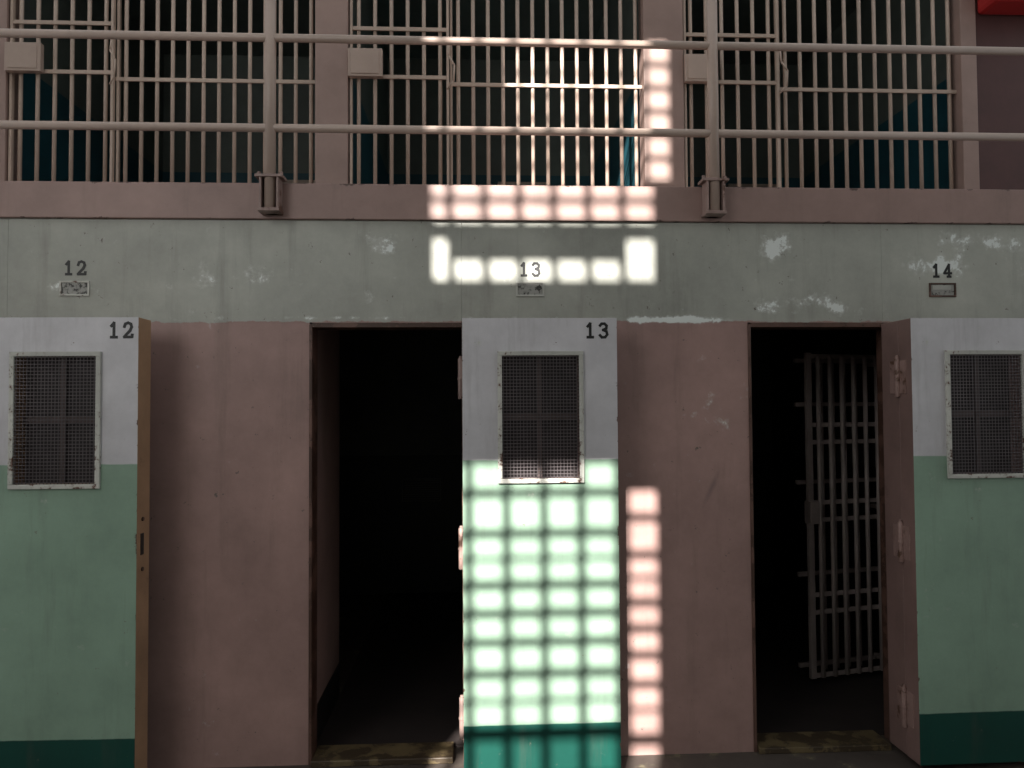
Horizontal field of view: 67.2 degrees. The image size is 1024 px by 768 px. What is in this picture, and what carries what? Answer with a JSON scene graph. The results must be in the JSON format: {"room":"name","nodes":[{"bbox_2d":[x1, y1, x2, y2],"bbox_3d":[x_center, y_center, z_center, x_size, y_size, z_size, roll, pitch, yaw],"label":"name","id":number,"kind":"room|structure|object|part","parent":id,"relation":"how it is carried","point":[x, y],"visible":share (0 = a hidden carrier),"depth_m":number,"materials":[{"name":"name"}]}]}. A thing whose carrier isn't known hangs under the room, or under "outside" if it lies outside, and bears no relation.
{"room":"prison interior","nodes":[
{"label":"prison interior","id":0,"kind":"room"},
{"bbox_2d":[22,0,314,182],"bbox_3d":[-2.212,-1.961,6.020,1.973,2.340,2.320,0,-2,-3],"label":"wall","id":1,"kind":"structure","parent":0,"point":[30,6],"depth_m":6.64,"materials":[{"name":"paint"}]},
{"bbox_2d":[283,180,314,183],"bbox_3d":[-1.961,-1.738,6.996,0.450,0.150,0.298,0,-2,-3],"label":"wall shelf","id":2,"kind":"object","parent":1,"relation":"attached to","point":[288,181],"visible":0.02,"depth_m":6.85,"materials":[{"name":"metal"}]},
{"bbox_2d":[317,330,338,743],"bbox_3d":[-0.997,0.589,3.978,0.090,2.300,0.680,0,-2,-3],"label":"wall","id":3,"kind":"structure","parent":0,"point":[328,340],"depth_m":3.97,"materials":[{"name":"paint"}]},
{"bbox_2d":[339,330,462,694],"bbox_3d":[-0.657,0.606,5.217,1.873,2.340,3.120,0,-2,-3],"label":"wall","id":4,"kind":"structure","parent":0,"point":[400,408],"depth_m":6.72,"materials":[{"name":"paint"}]},
{"bbox_2d":[353,0,639,185],"bbox_3d":[-0.158,-1.970,6.124,1.975,2.340,2.320,0,-2,-3],"label":"cell interior","id":5,"kind":"structure","parent":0,"point":[399,6],"depth_m":7.21,"materials":[{"name":"paint"}]},
{"bbox_2d":[498,182,545,185],"bbox_3d":[0.091,-1.747,7.101,0.450,0.150,0.298,0,-2,-3],"label":"wall shelf","id":6,"kind":"object","parent":5,"relation":"attached to","point":[499,183],"visible":0.1,"depth_m":6.96,"materials":[{"name":"paint"}]},
{"bbox_2d":[0,218,1023,767],"bbox_3d":[-0.182,0.482,3.622,12.000,2.482,0.121,0,-2,-3],"label":"wall","id":7,"kind":"structure","parent":0,"point":[230,306],"depth_m":3.57,"materials":[{"name":"paint"}]},
{"bbox_2d":[59,281,89,295],"bbox_3d":[-1.985,-0.434,3.494,0.132,0.068,0.007,0,-2,-3],"label":"card holder","id":8,"kind":"object","parent":7,"relation":"attached to","point":[66,288],"visible":1,"depth_m":3.49,"materials":[{"name":"paint"}]},
{"bbox_2d":[65,260,86,275],"bbox_3d":[-1.984,-0.528,3.501,0.098,0.071,0.002,0,-2,-3],"label":"stencilled number","id":9,"kind":"object","parent":7,"relation":"attached to","point":[67,263],"visible":1,"depth_m":3.50,"materials":[{"name":"black paint"}]},
{"bbox_2d":[308,323,463,764],"bbox_3d":[-0.579,0.722,3.591,0.703,2.007,0.126,0,-2,-3],"label":"trim","id":10,"kind":"structure","parent":7,"relation":"attached to","point":[314,327],"depth_m":3.56,"materials":[{"name":"metal"}]},
{"bbox_2d":[0,181,1023,224],"bbox_3d":[-0.221,-0.824,4.267,12.000,0.166,1.370,0,-2,-3],"label":"gallery walkway slab","id":11,"kind":"object","parent":7,"relation":"on","point":[18,199],"visible":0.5,"depth_m":3.59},
{"bbox_2d":[0,0,19,180],"bbox_3d":[-3.174,-2.000,4.740,0.200,2.250,0.140,0,-2,-3],"label":"column","id":12,"kind":"structure","parent":11,"relation":"on","point":[4,4],"depth_m":4.68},
{"bbox_2d":[4,0,314,183],"bbox_3d":[-2.146,-2.006,4.747,1.849,2.240,0.121,0,-2,-3],"label":"bars","id":13,"kind":"object","parent":11,"relation":"on","point":[20,57],"visible":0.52,"depth_m":4.76,"materials":[{"name":"paint"}]},
{"bbox_3d":[-2.435,-1.980,4.688,0.063,0.306,0.027,-2,-2,38],"label":"gate handle","id":14,"kind":"part","parent":13,"relation":"part of","materials":[{"name":"paint"}]},
{"bbox_2d":[315,0,349,183],"bbox_3d":[-1.123,-2.009,4.844,0.202,2.250,0.140,0,-2,-3],"label":"column","id":15,"kind":"structure","parent":11,"relation":"on","point":[332,81],"depth_m":4.77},
{"bbox_2d":[348,0,641,185],"bbox_3d":[-0.092,-2.015,4.851,1.851,2.240,0.121,0,-2,-3],"label":"bars","id":16,"kind":"object","parent":11,"relation":"on","point":[363,63],"visible":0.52,"depth_m":4.87,"materials":[{"name":"paint"}]},
{"bbox_3d":[-0.383,-1.989,4.792,0.063,0.306,0.027,-2,-2,38],"label":"gate handle","id":17,"kind":"part","parent":16,"relation":"part of","materials":[{"name":"paint"}]},
{"bbox_2d":[0,0,1023,217],"bbox_3d":[-0.188,-1.409,3.557,12.000,1.259,0.088,0,-2,-3],"label":"gallery railing","id":18,"kind":"object","parent":11,"relation":"attached to","point":[270,183],"depth_m":3.54,"materials":[{"name":"beige metal"}]},
{"bbox_2d":[638,0,684,186],"bbox_3d":[0.958,-2.019,4.950,0.255,2.250,0.140,0,-2,-3],"label":"column","id":19,"kind":"structure","parent":11,"relation":"on","point":[661,78],"depth_m":4.88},
{"bbox_2d":[683,0,956,188],"bbox_3d":[1.997,-2.025,4.958,1.816,2.240,0.121,0,-2,-3],"label":"bars","id":20,"kind":"object","parent":11,"relation":"on","point":[694,65],"visible":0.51,"depth_m":4.99,"materials":[{"name":"paint"}]},
{"bbox_3d":[1.724,-1.998,4.900,0.063,0.306,0.027,-2,-2,38],"label":"gate handle","id":21,"kind":"part","parent":20,"relation":"part of","materials":[{"name":"paint"}]},
{"bbox_2d":[949,0,979,188],"bbox_3d":[2.955,-2.027,5.052,0.105,2.250,0.140,0,-2,-3],"label":"column","id":22,"kind":"structure","parent":11,"relation":"on","point":[962,12],"depth_m":4.99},
{"bbox_2d":[516,282,543,296],"bbox_3d":[0.085,-0.443,3.600,0.132,0.068,0.007,0,-2,-3],"label":"card holder","id":23,"kind":"object","parent":7,"relation":"attached to","point":[533,289],"visible":1,"depth_m":3.60,"materials":[{"name":"paint"}]},
{"bbox_2d":[520,262,540,276],"bbox_3d":[0.086,-0.537,3.606,0.097,0.072,0.002,0,-2,-3],"label":"stencilled number","id":24,"kind":"object","parent":7,"relation":"attached to","point":[537,268],"visible":1,"depth_m":3.60,"materials":[{"name":"black paint"}]},
{"bbox_2d":[747,323,889,751],"bbox_3d":[1.465,0.712,3.696,0.693,2.007,0.126,0,-2,-3],"label":"trim","id":25,"kind":"structure","parent":7,"relation":"attached to","point":[750,326],"depth_m":3.71,"materials":[{"name":"metal"}]},
{"bbox_2d":[933,263,951,277],"bbox_3d":[2.072,-0.546,3.707,0.097,0.071,0.002,0,-2,-3],"label":"stencilled number","id":26,"kind":"object","parent":7,"relation":"attached to","point":[949,273],"visible":1,"depth_m":3.71,"materials":[{"name":"black paint"}]},
{"bbox_2d":[929,283,956,296],"bbox_3d":[2.070,-0.452,3.701,0.132,0.068,0.007,0,-2,-3],"label":"card holder","id":27,"kind":"object","parent":7,"relation":"attached to","point":[935,289],"visible":1,"depth_m":3.70,"materials":[{"name":"paint"}]},
{"bbox_2d":[220,586,1023,767],"bbox_3d":[-0.096,1.720,2.025,12.000,0.108,9.600,0,-2,-3],"label":"floor","id":28,"kind":"structure","parent":0,"point":[404,684],"depth_m":4.40,"materials":[{"name":"paint"}]},
{"bbox_2d":[0,317,150,767],"bbox_3d":[-1.899,0.707,3.251,0.677,1.970,0.120,0,-2,-2],"label":"leaf","id":29,"kind":"object","parent":28,"relation":"on","point":[74,589],"depth_m":3.19,"materials":[{"name":"paint"}]},
{"bbox_2d":[7,352,101,489],"bbox_3d":[-1.901,0.150,3.201,0.373,0.570,0.014,0,-2,-2],"label":"window frame","id":30,"kind":"structure","parent":29,"relation":"attached to","point":[11,411],"depth_m":3.19,"materials":[{"name":"paint"}]},
{"bbox_2d":[8,357,98,483],"bbox_3d":[-1.900,0.150,3.193,0.363,0.528,0.005,0,-2,-2],"label":"rivets","id":31,"kind":"object","parent":30,"relation":"attached to","point":[10,357],"visible":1,"depth_m":3.19,"materials":[{"name":"paint"}]},
{"bbox_2d":[13,356,95,484],"bbox_3d":[-1.901,0.151,3.203,0.337,0.534,0.006,0,-2,-2],"label":"wire mesh","id":32,"kind":"object","parent":30,"relation":"attached to","point":[23,357],"visible":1,"depth_m":3.20,"materials":[{"name":"metal"}]},
{"bbox_2d":[25,357,95,482],"bbox_3d":[-1.903,0.153,3.286,0.337,0.534,0.008,0,-2,-2],"label":"backing","id":33,"kind":"object","parent":30,"relation":"attached to","point":[79,385],"depth_m":3.28,"materials":[{"name":"black metal"}]},
{"bbox_2d":[23,358,94,481],"bbox_3d":[-1.903,0.152,3.265,0.337,0.534,0.015,0,-2,-2],"label":"window bars","id":34,"kind":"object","parent":29,"relation":"attached to","point":[64,362],"depth_m":3.26,"materials":[{"name":"black metal"}]},
{"bbox_2d":[110,321,133,338],"bbox_3d":[-1.636,-0.227,3.227,0.101,0.074,0.002,0,-2,-2],"label":"stencilled number","id":35,"kind":"object","parent":29,"relation":"attached to","point":[113,324],"visible":1,"depth_m":3.23,"materials":[{"name":"black paint"}]},
{"bbox_3d":[-1.563,0.675,3.252,0.004,0.090,0.030,0,-2,-2],"label":"latch slot","id":36,"kind":"part","parent":29,"relation":"part of","materials":[{"name":"black metal"}]},
{"bbox_2d":[311,742,453,766],"bbox_3d":[-0.590,1.710,3.558,0.638,0.028,0.170,0,-2,-3],"label":"threshold","id":37,"kind":"object","parent":28,"relation":"on","point":[423,752],"visible":1,"depth_m":3.52,"materials":[{"name":"paint"}]},
{"bbox_2d":[462,318,620,767],"bbox_3d":[0.124,0.699,3.370,0.675,1.970,0.100,0,-2,-3],"label":"leaf","id":38,"kind":"object","parent":28,"relation":"on","point":[541,604],"visible":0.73,"depth_m":3.32,"materials":[{"name":"paint"}]},
{"bbox_2d":[502,357,577,476],"bbox_3d":[0.121,0.144,3.395,0.337,0.534,0.015,0,-2,-3],"label":"window","id":39,"kind":"structure","parent":38,"relation":"attached to","point":[539,362],"depth_m":3.39,"materials":[{"name":"black metal"}]},
{"bbox_2d":[497,351,583,483],"bbox_3d":[0.125,0.142,3.331,0.373,0.570,0.014,0,-2,-3],"label":"window frame","id":40,"kind":"structure","parent":38,"relation":"attached to","point":[499,353],"depth_m":3.33,"materials":[{"name":"paint"}]},
{"bbox_2d":[502,357,576,476],"bbox_3d":[0.120,0.145,3.416,0.337,0.534,0.007,0,-2,-3],"label":"backing","id":41,"kind":"object","parent":40,"relation":"attached to","point":[549,362],"depth_m":3.41,"materials":[{"name":"black metal"}]},
{"bbox_2d":[502,355,579,478],"bbox_3d":[0.125,0.142,3.333,0.337,0.534,0.006,0,-2,-3],"label":"wire mesh","id":42,"kind":"object","parent":40,"relation":"attached to","point":[563,356],"visible":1,"depth_m":3.33,"materials":[{"name":"metal"}]},
{"bbox_2d":[499,356,582,478],"bbox_3d":[0.125,0.142,3.323,0.363,0.528,0.005,0,-2,-3],"label":"rivets","id":43,"kind":"object","parent":40,"relation":"attached to","point":[499,356],"visible":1,"depth_m":3.32,"materials":[{"name":"paint"}]},
{"bbox_2d":[586,322,608,338],"bbox_3d":[0.373,-0.234,3.362,0.100,0.075,0.002,0,-2,-3],"label":"stencilled number","id":44,"kind":"object","parent":38,"relation":"attached to","point":[589,325],"visible":1,"depth_m":3.36,"materials":[{"name":"black paint"}]},
{"bbox_2d":[757,730,890,753],"bbox_3d":[1.454,1.702,3.662,0.628,0.028,0.170,0,-2,-3],"label":"threshold","id":45,"kind":"object","parent":28,"relation":"on","point":[852,740],"visible":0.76,"depth_m":3.62,"materials":[{"name":"paint"}]},
{"bbox_2d":[793,353,882,678],"bbox_3d":[1.997,0.591,4.581,0.625,2.281,0.141,0,-2,-16],"label":"gate","id":46,"kind":"object","parent":28,"relation":"on","point":[814,510],"visible":0.6,"depth_m":4.51,"materials":[{"name":"metal"}]},
{"bbox_2d":[881,318,1023,765],"bbox_3d":[2.101,0.693,3.548,0.698,1.970,0.243,0,-2,-4],"label":"leaf","id":47,"kind":"object","parent":28,"relation":"on","point":[964,574],"depth_m":3.42,"materials":[{"name":"paint"}]},
{"bbox_3d":[1.803,0.694,3.578,0.060,1.968,0.143,0,-2,-4],"label":"hinge stile","id":48,"kind":"part","parent":47,"relation":"part of","materials":[{"name":"pink metal"}]},
{"bbox_3d":[1.769,0.708,3.509,0.030,1.680,0.130,0,-2,-4],"label":"hinges","id":49,"kind":"part","parent":47,"relation":"part of","materials":[{"name":"brown metal"}]},
{"bbox_2d":[952,356,1012,471],"bbox_3d":[2.115,0.136,3.502,0.337,0.534,0.015,0,-2,-4],"label":"window","id":50,"kind":"structure","parent":47,"relation":"attached to","point":[977,390],"depth_m":3.50,"materials":[{"name":"grey metal"}]},
{"bbox_2d":[944,350,1023,478],"bbox_3d":[2.119,0.134,3.438,0.373,0.570,0.014,0,-2,-4],"label":"window frame","id":51,"kind":"structure","parent":47,"relation":"attached to","point":[946,352],"depth_m":3.43,"materials":[{"name":"paint"}]},
{"bbox_2d":[951,356,1010,471],"bbox_3d":[2.113,0.136,3.523,0.337,0.534,0.007,0,-2,-4],"label":"backing","id":52,"kind":"object","parent":51,"relation":"attached to","point":[996,364],"depth_m":3.52,"materials":[{"name":"black metal"}]},
{"bbox_2d":[950,354,1023,473],"bbox_3d":[2.119,0.134,3.439,0.337,0.534,0.006,0,-2,-4],"label":"wire mesh","id":53,"kind":"object","parent":51,"relation":"attached to","point":[984,355],"visible":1,"depth_m":3.44,"materials":[{"name":"metal"}]},
{"bbox_2d":[751,330,878,647],"bbox_3d":[1.452,0.596,5.324,1.993,2.340,3.120,0,-2,-3],"label":"wall","id":54,"kind":"structure","parent":0,"point":[778,426],"depth_m":6.38,"materials":[{"name":"paint"}]},
{"bbox_2d":[685,0,948,188],"bbox_3d":[1.932,-1.980,6.231,1.940,2.340,2.320,0,-2,-3],"label":"wall","id":55,"kind":"structure","parent":0,"point":[697,5],"depth_m":6.54,"materials":[{"name":"paint"}]},
{"bbox_2d":[726,184,775,187],"bbox_3d":[2.198,-1.756,7.208,0.450,0.150,0.298,0,-2,-3],"label":"wall shelf","id":56,"kind":"object","parent":55,"relation":"attached to","point":[728,185],"visible":0.14,"depth_m":7.06,"materials":[{"name":"paint"}]},
{"bbox_2d":[975,0,1023,189],"bbox_3d":[4.370,-2.033,5.144,2.730,2.250,0.140,0,-2,-3],"label":"wall","id":57,"kind":"structure","parent":0,"point":[1000,78],"depth_m":5.01,"materials":[{"name":"paint"}]},
{"bbox_2d":[977,0,1023,14],"bbox_3d":[3.308,-2.629,4.913,0.570,0.460,0.248,0,-2,-3],"label":"sign","id":58,"kind":"object","parent":57,"relation":"attached to","point":[984,7],"visible":1,"depth_m":4.92,"materials":[{"name":"metal"}]},
{"bbox_3d":[-0.189,0.703,3.476,0.060,1.968,0.143,0,-2,-3],"label":"stile","id":59,"kind":"object","parent":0,"visible":0},
{"bbox_2d":[457,356,463,740],"bbox_3d":[-0.224,0.717,3.407,0.030,1.680,0.130,0,-2,-3],"label":"hinges","id":60,"kind":"object","parent":59,"relation":"attached to","point":[460,548],"visible":0.73,"depth_m":3.39,"materials":[{"name":"paint"}]}
]}

